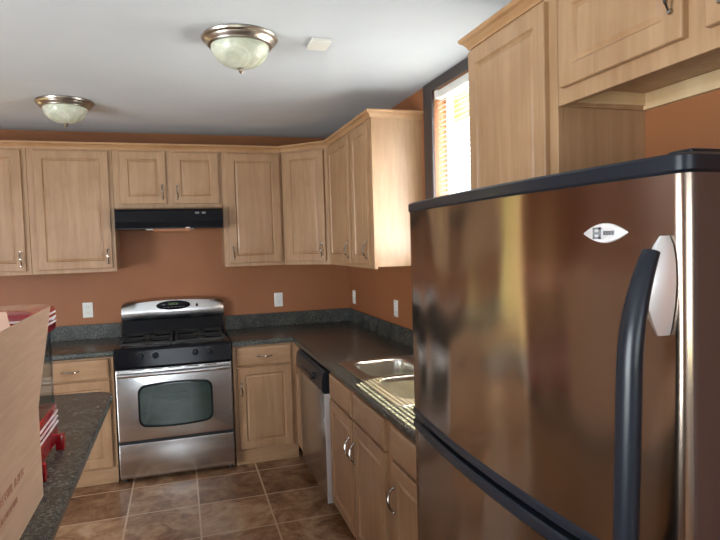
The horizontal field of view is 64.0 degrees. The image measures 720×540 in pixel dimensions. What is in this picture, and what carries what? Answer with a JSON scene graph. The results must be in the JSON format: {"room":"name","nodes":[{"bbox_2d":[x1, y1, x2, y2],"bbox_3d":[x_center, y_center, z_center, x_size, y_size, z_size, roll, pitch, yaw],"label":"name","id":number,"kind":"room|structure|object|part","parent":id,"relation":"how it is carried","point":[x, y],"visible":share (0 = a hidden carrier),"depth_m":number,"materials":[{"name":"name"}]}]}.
{"room":"kitchen","nodes":[
{"label":"kitchen","id":0,"kind":"room"},
{"bbox_2d":[0,130,349,329],"bbox_3d":[-2.436,0.211,4.380,5.120,2.497,0.120,-3,3,-17],"label":"wall","id":1,"kind":"structure","parent":0,"point":[154,264],"depth_m":4.60,"materials":[{"name":"orange paint"}]},
{"bbox_2d":[0,147,32,275],"bbox_3d":[-2.556,-0.404,4.059,0.453,0.886,0.373,-3,3,-17],"label":"upper cabinet","id":2,"kind":"object","parent":1,"relation":"attached to","point":[15,240],"visible":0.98,"depth_m":3.96,"materials":[{"name":"brown wood"}]},
{"bbox_2d":[25,148,120,274],"bbox_3d":[-2.077,-0.425,4.208,0.547,0.886,0.373,-3,3,-17],"label":"upper cabinet","id":3,"kind":"object","parent":1,"relation":"attached to","point":[71,195],"visible":0.98,"depth_m":4.07,"materials":[{"name":"brown wood"}]},
{"bbox_2d":[51,323,121,341],"bbox_3d":[-2.353,0.489,4.343,1.034,0.114,0.019,-3,3,-17],"label":"backsplash","id":4,"kind":"structure","parent":1,"relation":"attached to","point":[107,330],"depth_m":4.41,"materials":[{"name":"stone"}]},
{"bbox_2d":[82,302,92,317],"bbox_3d":[-2.089,0.308,4.424,0.072,0.116,0.010,-3,3,-17],"label":"wall outlet","id":5,"kind":"object","parent":1,"relation":"attached to","point":[87,307],"visible":1,"depth_m":4.42,"materials":[{"name":"white plastic"}]},
{"bbox_2d":[111,149,221,207],"bbox_3d":[-1.457,-0.681,4.392,0.763,0.429,0.373,-3,3,-17],"label":"upper cabinet","id":6,"kind":"object","parent":1,"relation":"attached to","point":[141,178],"visible":1,"depth_m":4.25,"materials":[{"name":"brown wood"}]},
{"bbox_3d":[-1.583,-0.671,4.204,0.315,0.379,0.019,-3,3,-17],"label":"door","id":7,"kind":"part","parent":6,"relation":"part of","materials":[{"name":"brown wood"}]},
{"bbox_3d":[-1.228,-0.687,4.314,0.330,0.379,0.019,-3,3,-17],"label":"door","id":8,"kind":"part","parent":6,"relation":"part of","materials":[{"name":"brown wood"}]},
{"bbox_2d":[114,207,222,230],"bbox_3d":[-1.435,-0.377,4.362,0.739,0.175,0.463,-3,3,-17],"label":"range hood","id":9,"kind":"object","parent":1,"relation":"attached to","point":[203,218],"visible":1,"depth_m":4.16,"materials":[{"name":"black metal"}]},
{"bbox_2d":[220,151,284,266],"bbox_3d":[-0.866,-0.479,4.585,0.459,0.886,0.373,-3,3,-17],"label":"upper cabinet","id":10,"kind":"object","parent":1,"relation":"attached to","point":[252,233],"visible":1,"depth_m":4.44,"materials":[{"name":"brown wood"}]},
{"bbox_2d":[274,293,282,306],"bbox_3d":[-0.687,0.250,4.860,0.072,0.116,0.010,-3,3,-17],"label":"wall outlet","id":11,"kind":"object","parent":1,"relation":"attached to","point":[278,297],"visible":1,"depth_m":4.86,"materials":[{"name":"white plastic"}]},
{"bbox_2d":[281,147,330,264],"bbox_3d":[-0.312,-0.497,4.629,0.618,0.886,0.618,-3,3,-17],"label":"upper cabinet","id":12,"kind":"object","parent":1,"relation":"attached to","point":[303,172],"visible":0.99,"depth_m":4.41,"materials":[{"name":"brown wood"}]},
{"bbox_2d":[54,446,355,539],"bbox_3d":[-1.393,1.625,1.029,5.200,0.060,7.200,-3,3,-17],"label":"floor","id":13,"kind":"structure","parent":0,"point":[281,499],"depth_m":3.53,"materials":[{"name":"tile"}]},
{"bbox_2d":[19,392,112,539],"bbox_3d":[-1.068,1.123,1.127,0.822,0.914,3.430,-3,3,-17],"label":"countertop","id":14,"kind":"structure","parent":13,"relation":"on","point":[81,416],"depth_m":1.93,"materials":[{"name":"stone"}]},
{"bbox_2d":[0,307,49,539],"bbox_3d":[-1.064,0.392,1.270,0.595,0.530,0.615,-3,3,-17],"label":"cardboard box","id":15,"kind":"object","parent":14,"relation":"on","point":[23,343],"visible":1,"depth_m":1.40,"materials":[{"name":"beige cardboard"}]},
{"bbox_2d":[0,304,65,481],"bbox_3d":[-1.163,0.379,1.802,0.361,0.510,0.316,-3,3,-17],"label":"machine","id":16,"kind":"object","parent":14,"relation":"on","point":[49,435],"visible":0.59,"depth_m":1.86,"materials":[{"name":"red"}]},
{"bbox_3d":[-1.013,0.338,1.847,0.003,0.248,0.254,-3,3,-17],"label":"window panel","id":17,"kind":"part","parent":16,"relation":"part of","materials":[{"name":"clear glass"}]},
{"bbox_2d":[53,356,119,487],"bbox_3d":[-2.015,1.023,4.132,0.548,0.874,0.663,-3,3,-17],"label":"base cabinet","id":18,"kind":"object","parent":13,"relation":"on","point":[101,467],"visible":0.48,"depth_m":3.90,"materials":[{"name":"brown wood"}]},
{"bbox_3d":[-1.926,0.681,3.818,0.115,0.018,0.035,-3,3,-17],"label":"handle","id":19,"kind":"part","parent":18,"relation":"part of","materials":[{"name":"silver metal"}]},
{"bbox_3d":[-1.934,0.680,3.843,0.480,0.135,0.019,-3,3,-17],"label":"drawer","id":20,"kind":"part","parent":18,"relation":"part of","materials":[{"name":"brown wood"}]},
{"bbox_3d":[-1.923,1.057,3.861,0.480,0.600,0.019,-3,3,-17],"label":"door","id":21,"kind":"part","parent":18,"relation":"part of","materials":[{"name":"brown wood"}]},
{"bbox_3d":[-1.924,1.420,3.895,0.548,0.098,0.018,-3,3,-17],"label":"rail","id":22,"kind":"part","parent":18,"relation":"part of","materials":[{"name":"brown wood"}]},
{"bbox_2d":[114,296,234,481],"bbox_3d":[-1.363,0.829,4.275,0.769,1.211,0.742,-3,3,-17],"label":"stove","id":23,"kind":"object","parent":13,"relation":"on","point":[173,367],"visible":1,"depth_m":4.02,"materials":[{"name":"silver metal"}]},
{"bbox_3d":[-1.486,0.588,3.897,0.042,0.042,0.031,-3,3,-17],"label":"knob","id":24,"kind":"part","parent":23,"relation":"part of","materials":[{"name":"black plastic"}]},
{"bbox_3d":[-1.394,0.584,3.926,0.042,0.042,0.031,-3,3,-17],"label":"knob","id":25,"kind":"part","parent":23,"relation":"part of","materials":[{"name":"black plastic"}]},
{"bbox_2d":[115,330,229,349],"bbox_3d":[-1.380,0.519,4.285,0.769,0.020,0.605,-3,3,-17],"label":"cooktop","id":26,"kind":"object","parent":23,"relation":"in","point":[217,342],"depth_m":4.10,"materials":[{"name":"black metal"}]},
{"bbox_3d":[-1.288,0.588,3.998,0.769,0.135,0.058,-3,3,-17],"label":"knob panel","id":27,"kind":"part","parent":23,"relation":"part of","materials":[{"name":"black metal"}]},
{"bbox_3d":[-1.466,0.275,4.526,0.256,0.072,0.026,-3,3,-17],"label":"display panel","id":28,"kind":"part","parent":23,"relation":"part of","materials":[{"name":"black plastic"}]},
{"bbox_3d":[-1.267,0.696,3.947,0.731,0.029,0.068,-3,3,-17],"label":"handle","id":29,"kind":"part","parent":23,"relation":"part of","materials":[{"name":"silver metal"}]},
{"bbox_3d":[-1.278,0.907,4.013,0.765,0.493,0.056,-3,3,-17],"label":"oven door","id":30,"kind":"part","parent":23,"relation":"part of","materials":[{"name":"silver metal"}]},
{"bbox_3d":[-1.268,1.291,4.034,0.765,0.237,0.050,-3,3,-17],"label":"storage drawer","id":31,"kind":"part","parent":23,"relation":"part of","materials":[{"name":"silver metal"}]},
{"bbox_3d":[-1.143,0.573,4.004,0.042,0.042,0.031,-3,3,-17],"label":"knob","id":32,"kind":"part","parent":23,"relation":"part of","materials":[{"name":"black plastic"}]},
{"bbox_3d":[-1.054,0.569,4.031,0.042,0.042,0.031,-3,3,-17],"label":"knob","id":33,"kind":"part","parent":23,"relation":"part of","materials":[{"name":"black plastic"}]},
{"bbox_2d":[231,342,298,464],"bbox_3d":[-0.774,0.968,4.519,0.462,0.874,0.663,-3,3,-17],"label":"base cabinet","id":34,"kind":"object","parent":13,"relation":"on","point":[263,376],"visible":0.97,"depth_m":4.24,"materials":[{"name":"brown wood"}]},
{"bbox_3d":[-0.703,0.625,4.226,0.397,0.135,0.019,-3,3,-17],"label":"drawer","id":35,"kind":"part","parent":34,"relation":"part of","materials":[{"name":"brown wood"}]},
{"bbox_3d":[-0.692,1.002,4.244,0.397,0.600,0.019,-3,3,-17],"label":"door","id":36,"kind":"part","parent":34,"relation":"part of","materials":[{"name":"brown wood"}]},
{"bbox_3d":[-0.683,1.365,4.281,0.462,0.098,0.018,-3,3,-17],"label":"rail","id":37,"kind":"part","parent":34,"relation":"part of","materials":[{"name":"brown wood"}]},
{"bbox_2d":[225,308,415,442],"bbox_3d":[-0.100,0.492,3.316,1.076,0.152,3.324,-3,3,-17],"label":"countertop","id":38,"kind":"structure","parent":34,"relation":"on","point":[331,337],"depth_m":4.16,"materials":[{"name":"stone"}]},
{"bbox_2d":[339,355,414,406],"bbox_3d":[0.244,0.625,2.918,0.474,0.184,0.970,-3,3,-17],"label":"sink","id":39,"kind":"object","parent":38,"relation":"in","point":[391,377],"visible":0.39,"depth_m":2.94,"materials":[{"name":"silver metal"}]},
{"bbox_3d":[0.154,0.618,3.131,0.323,0.184,0.378,-3,3,-17],"label":"bowl","id":40,"kind":"part","parent":39,"relation":"part of","materials":[{"name":"silver metal"}]},
{"bbox_3d":[0.285,0.634,2.711,0.323,0.184,0.418,-3,3,-17],"label":"bowl","id":41,"kind":"part","parent":39,"relation":"part of","materials":[{"name":"silver metal"}]},
{"bbox_2d":[295,344,302,450],"bbox_3d":[-0.146,0.962,4.285,0.628,0.875,0.262,-3,3,-17],"label":"base cabinet","id":42,"kind":"object","parent":13,"relation":"on","point":[297,370],"visible":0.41,"depth_m":4.20,"materials":[{"name":"brown wood"}]},
{"bbox_3d":[-0.443,0.621,4.163,0.019,0.135,0.210,-3,3,-17],"label":"drawer","id":43,"kind":"part","parent":42,"relation":"part of","materials":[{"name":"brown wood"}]},
{"bbox_2d":[296,349,333,503],"bbox_3d":[-0.024,0.986,3.781,0.658,0.868,0.757,-3,3,-17],"label":"dishwasher","id":44,"kind":"object","parent":13,"relation":"on","point":[314,378],"visible":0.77,"depth_m":3.58,"materials":[{"name":"silver metal"}]},
{"bbox_3d":[-0.349,0.664,3.711,0.004,0.033,0.280,-3,3,-17],"label":"handle","id":45,"kind":"part","parent":44,"relation":"part of","materials":[{"name":"black"}]},
{"bbox_3d":[-0.298,0.631,3.681,0.078,0.133,0.753,-3,3,-17],"label":"control panel","id":46,"kind":"part","parent":44,"relation":"part of","materials":[{"name":"black plastic"}]},
{"bbox_3d":[-0.275,1.024,3.704,0.054,0.645,0.749,-3,3,-17],"label":"door","id":47,"kind":"part","parent":44,"relation":"part of","materials":[{"name":"silver metal"}]},
{"bbox_2d":[329,373,393,539],"bbox_3d":[0.256,1.015,2.940,0.662,0.875,1.000,-3,3,-17],"label":"base cabinet","id":48,"kind":"object","parent":13,"relation":"on","point":[361,441],"visible":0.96,"depth_m":2.76,"materials":[{"name":"brown wood"}]},
{"bbox_3d":[-0.104,0.663,3.081,0.019,0.135,0.434,-3,3,-17],"label":"drawer","id":49,"kind":"part","parent":48,"relation":"part of","materials":[{"name":"brown wood"}]},
{"bbox_3d":[-0.093,1.040,3.099,0.019,0.600,0.434,-3,3,-17],"label":"door","id":50,"kind":"part","parent":48,"relation":"part of","materials":[{"name":"brown wood"}]},
{"bbox_3d":[-0.066,0.899,2.904,0.035,0.115,0.018,-3,3,-17],"label":"handle","id":51,"kind":"part","parent":48,"relation":"part of","materials":[{"name":"silver metal"}]},
{"bbox_3d":[-0.041,0.902,2.822,0.035,0.115,0.018,-3,3,-17],"label":"handle","id":52,"kind":"part","parent":48,"relation":"part of","materials":[{"name":"silver metal"}]},
{"bbox_3d":[0.038,0.681,2.626,0.019,0.135,0.460,-3,3,-17],"label":"drawer","id":53,"kind":"part","parent":48,"relation":"part of","materials":[{"name":"brown wood"}]},
{"bbox_3d":[0.049,1.058,2.644,0.019,0.600,0.460,-3,3,-17],"label":"door","id":54,"kind":"part","parent":48,"relation":"part of","materials":[{"name":"brown wood"}]},
{"bbox_2d":[386,424,417,539],"bbox_3d":[0.508,1.047,2.139,0.663,0.875,0.676,-3,3,-17],"label":"base cabinet","id":55,"kind":"object","parent":13,"relation":"on","point":[404,483],"visible":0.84,"depth_m":2.21,"materials":[{"name":"brown wood"}]},
{"bbox_3d":[0.122,0.922,2.302,0.035,0.115,0.018,-3,3,-17],"label":"handle","id":56,"kind":"part","parent":55,"relation":"part of","materials":[{"name":"silver metal"}]},
{"bbox_3d":[0.221,0.704,2.042,0.019,0.135,0.595,-3,3,-17],"label":"drawer","id":57,"kind":"part","parent":55,"relation":"part of","materials":[{"name":"brown wood"}]},
{"bbox_3d":[0.232,1.081,2.060,0.019,0.600,0.595,-3,3,-17],"label":"door","id":58,"kind":"part","parent":55,"relation":"part of","materials":[{"name":"brown wood"}]},
{"bbox_2d":[408,148,719,539],"bbox_3d":[0.623,0.666,1.301,0.841,1.710,0.929,-3,3,-17],"label":"refrigerator","id":59,"kind":"object","parent":13,"relation":"on","point":[566,325],"visible":1,"depth_m":0.92,"materials":[{"name":"grey metal"}]},
{"bbox_3d":[0.320,0.951,1.217,0.093,0.988,0.923,-3,3,-17],"label":"door","id":60,"kind":"part","parent":59,"relation":"part of","materials":[{"name":"silver metal"}]},
{"bbox_3d":[0.303,0.444,1.192,0.096,0.026,0.929,-3,3,-17],"label":"trim","id":61,"kind":"part","parent":59,"relation":"part of","materials":[{"name":"black plastic"}]},
{"bbox_3d":[0.302,0.409,1.191,0.096,0.021,0.929,-3,3,-17],"label":"trim","id":62,"kind":"part","parent":59,"relation":"part of","materials":[{"name":"black plastic"}]},
{"bbox_3d":[0.286,-0.154,1.163,0.096,0.026,0.929,-3,3,-17],"label":"trim","id":63,"kind":"part","parent":59,"relation":"part of","materials":[{"name":"black plastic"}]},
{"bbox_3d":[0.361,0.195,0.753,0.058,0.444,0.050,-3,3,-17],"label":"handle","id":64,"kind":"part","parent":59,"relation":"part of","materials":[{"name":"black plastic"}]},
{"bbox_3d":[0.384,0.021,0.746,0.038,0.130,0.027,-3,3,-17],"label":"handle mount","id":65,"kind":"part","parent":59,"relation":"part of","materials":[{"name":"silver metal"}]},
{"bbox_3d":[-2.506,1.045,3.979,0.478,0.874,0.663,-3,3,-17],"label":"base cabinet","id":66,"kind":"object","parent":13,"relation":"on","visible":0},
{"bbox_2d":[51,323,121,360],"bbox_3d":[-2.260,0.520,4.050,1.034,0.152,0.636,-3,3,-17],"label":"countertop","id":67,"kind":"structure","parent":66,"relation":"on","point":[74,342],"depth_m":4.34,"materials":[{"name":"stone"}]},
{"bbox_2d":[0,0,511,137],"bbox_3d":[-1.458,-0.929,0.908,5.220,0.060,7.200,-3,3,-17],"label":"ceiling","id":68,"kind":"structure","parent":0,"point":[145,66],"depth_m":2.81,"materials":[{"name":"white paint"}]},
{"bbox_2d":[34,95,94,126],"bbox_3d":[-1.775,-0.936,3.472,0.326,0.154,0.326,-3,3,-17],"label":"ceiling light","id":69,"kind":"object","parent":68,"relation":"attached to","point":[62,109],"visible":1,"depth_m":3.38,"materials":[{"name":"white glass"}]},
{"bbox_3d":[-1.775,-0.928,3.472,0.247,0.091,0.247,-3,3,-17],"label":"lamp shade","id":70,"kind":"part","parent":69,"relation":"part of","materials":[{"name":"white glass"}]},
{"bbox_2d":[201,24,277,73],"bbox_3d":[-0.516,-0.925,2.488,0.326,0.154,0.326,-3,3,-17],"label":"ceiling light","id":71,"kind":"object","parent":68,"relation":"attached to","point":[240,47],"visible":1,"depth_m":2.40,"materials":[{"name":"white glass"}]},
{"bbox_3d":[-0.516,-0.917,2.488,0.247,0.091,0.247,-3,3,-17],"label":"lamp shade","id":72,"kind":"part","parent":71,"relation":"part of","materials":[{"name":"white glass"}]},
{"bbox_2d":[307,37,331,50],"bbox_3d":[-0.183,-1.008,2.573,0.090,0.018,0.120,-3,3,-17],"label":"ceiling sensor","id":73,"kind":"object","parent":68,"relation":"attached to","point":[319,44],"visible":1,"depth_m":2.55,"materials":[{"name":"white plastic"}]},
{"bbox_2d":[349,70,719,329],"bbox_3d":[1.011,0.240,1.727,0.120,2.497,7.000,-3,3,-17],"label":"wall","id":74,"kind":"structure","parent":0,"point":[694,122],"depth_m":3.28,"materials":[{"name":"orange paint"}]},
{"bbox_2d":[225,308,412,347],"bbox_3d":[-0.101,0.473,3.315,1.076,0.114,3.324,-3,3,-17],"label":"backsplash","id":75,"kind":"structure","parent":74,"relation":"attached to","point":[403,335],"depth_m":4.80,"materials":[{"name":"stone"}]},
{"bbox_2d":[352,290,355,303],"bbox_3d":[-0.052,0.231,4.922,0.010,0.116,0.072,-3,3,-17],"label":"wall outlet","id":76,"kind":"object","parent":74,"relation":"attached to","point":[353,291],"visible":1,"depth_m":4.91,"materials":[{"name":"white plastic"}]},
{"bbox_2d":[327,118,422,268],"bbox_3d":[0.050,-0.471,3.883,0.373,0.886,1.019,-3,3,-17],"label":"upper cabinet","id":77,"kind":"object","parent":74,"relation":"attached to","point":[375,170],"visible":1,"depth_m":3.42,"materials":[{"name":"brown wood"}]},
{"bbox_2d":[0,108,422,152],"bbox_3d":[-1.105,-0.904,4.049,3.151,0.044,1.070,-1,3,11],"label":"crown molding","id":78,"kind":"structure","parent":77,"relation":"attached to","point":[367,113],"depth_m":4.09,"materials":[{"name":"brown wood"}]},
{"bbox_3d":[-0.148,-0.476,4.035,0.019,0.836,0.530,-3,3,-17],"label":"door","id":79,"kind":"part","parent":77,"relation":"part of","materials":[{"name":"brown wood"}]},
{"bbox_3d":[0.000,-0.457,3.563,0.019,0.836,0.330,-3,3,-17],"label":"door","id":80,"kind":"part","parent":77,"relation":"part of","materials":[{"name":"brown wood"}]},
{"bbox_3d":[0.026,-0.119,3.441,0.035,0.115,0.018,-3,3,-17],"label":"handle","id":81,"kind":"part","parent":77,"relation":"part of","materials":[{"name":"silver metal"}]},
{"bbox_2d":[394,300,397,316],"bbox_3d":[0.246,0.265,3.969,0.010,0.116,0.072,-3,3,-17],"label":"wall outlet","id":82,"kind":"object","parent":74,"relation":"attached to","point":[395,301],"visible":1,"depth_m":3.96,"materials":[{"name":"white plastic"}]},
{"bbox_2d":[423,57,468,199],"bbox_3d":[0.600,-0.484,2.865,0.137,1.135,1.130,-3,3,-17],"label":"window","id":83,"kind":"structure","parent":74,"relation":"in","point":[428,98],"depth_m":3.27,"materials":[{"name":"grey"}]},
{"bbox_2d":[434,72,470,194],"bbox_3d":[0.588,-0.503,2.863,0.050,0.985,0.881,-3,3,-17],"label":"blind","id":84,"kind":"object","parent":83,"relation":"attached to","point":[462,81],"visible":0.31,"depth_m":3.09,"materials":[{"name":"white plastic"}]},
{"bbox_3d":[0.485,-0.501,3.162,0.002,0.933,0.002,-3,3,-17],"label":"ladder cord","id":85,"kind":"part","parent":84,"relation":"part of","materials":[{"name":"white fabric"}]},
{"bbox_3d":[0.651,-0.488,2.881,0.030,1.020,0.900,-3,3,-17],"label":"frame","id":86,"kind":"part","parent":83,"relation":"part of","materials":[{"name":"white plastic"}]},
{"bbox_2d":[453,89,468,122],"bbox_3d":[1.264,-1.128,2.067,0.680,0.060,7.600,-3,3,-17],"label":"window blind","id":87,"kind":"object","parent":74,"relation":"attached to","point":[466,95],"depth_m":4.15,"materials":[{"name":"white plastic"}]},
{"bbox_2d":[468,0,644,188],"bbox_3d":[0.654,-0.398,2.009,0.338,0.886,0.526,-3,3,-17],"label":"upper cabinet","id":88,"kind":"object","parent":74,"relation":"attached to","point":[519,130],"visible":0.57,"depth_m":1.81,"materials":[{"name":"brown wood"}]},
{"bbox_2d":[458,0,543,50],"bbox_3d":[0.772,-0.837,1.540,0.353,0.044,1.527,-3,3,-17],"label":"crown molding","id":89,"kind":"structure","parent":88,"relation":"attached to","point":[513,10],"depth_m":1.97,"materials":[{"name":"brown wood"}]},
{"bbox_3d":[0.498,-0.395,1.973,0.019,0.836,0.473,-3,3,-17],"label":"door","id":90,"kind":"part","parent":88,"relation":"part of","materials":[{"name":"brown wood"}]},
{"bbox_2d":[557,0,719,110],"bbox_3d":[0.852,-0.641,1.280,0.373,0.341,0.960,-3,3,-17],"label":"upper cabinet","id":91,"kind":"object","parent":74,"relation":"attached to","point":[636,55],"visible":1,"depth_m":1.49,"materials":[{"name":"brown wood"}]},
{"bbox_3d":[0.646,-0.655,1.461,0.019,0.274,0.426,-3,3,-17],"label":"door","id":92,"kind":"part","parent":91,"relation":"part of","materials":[{"name":"brown wood"}]},
{"bbox_3d":[0.676,-0.625,1.278,0.035,0.115,0.018,-3,3,-17],"label":"handle","id":93,"kind":"part","parent":91,"relation":"part of","materials":[{"name":"silver metal"}]},
{"bbox_3d":[1.026,-0.503,1.340,0.018,0.049,0.936,-3,3,-17],"label":"mounting rail","id":94,"kind":"part","parent":91,"relation":"part of","materials":[{"name":"brown wood"}]},
{"bbox_3d":[0.788,-0.637,1.006,0.019,0.274,0.415,-3,3,-17],"label":"door","id":95,"kind":"part","parent":91,"relation":"part of","materials":[{"name":"brown wood"}]}
]}

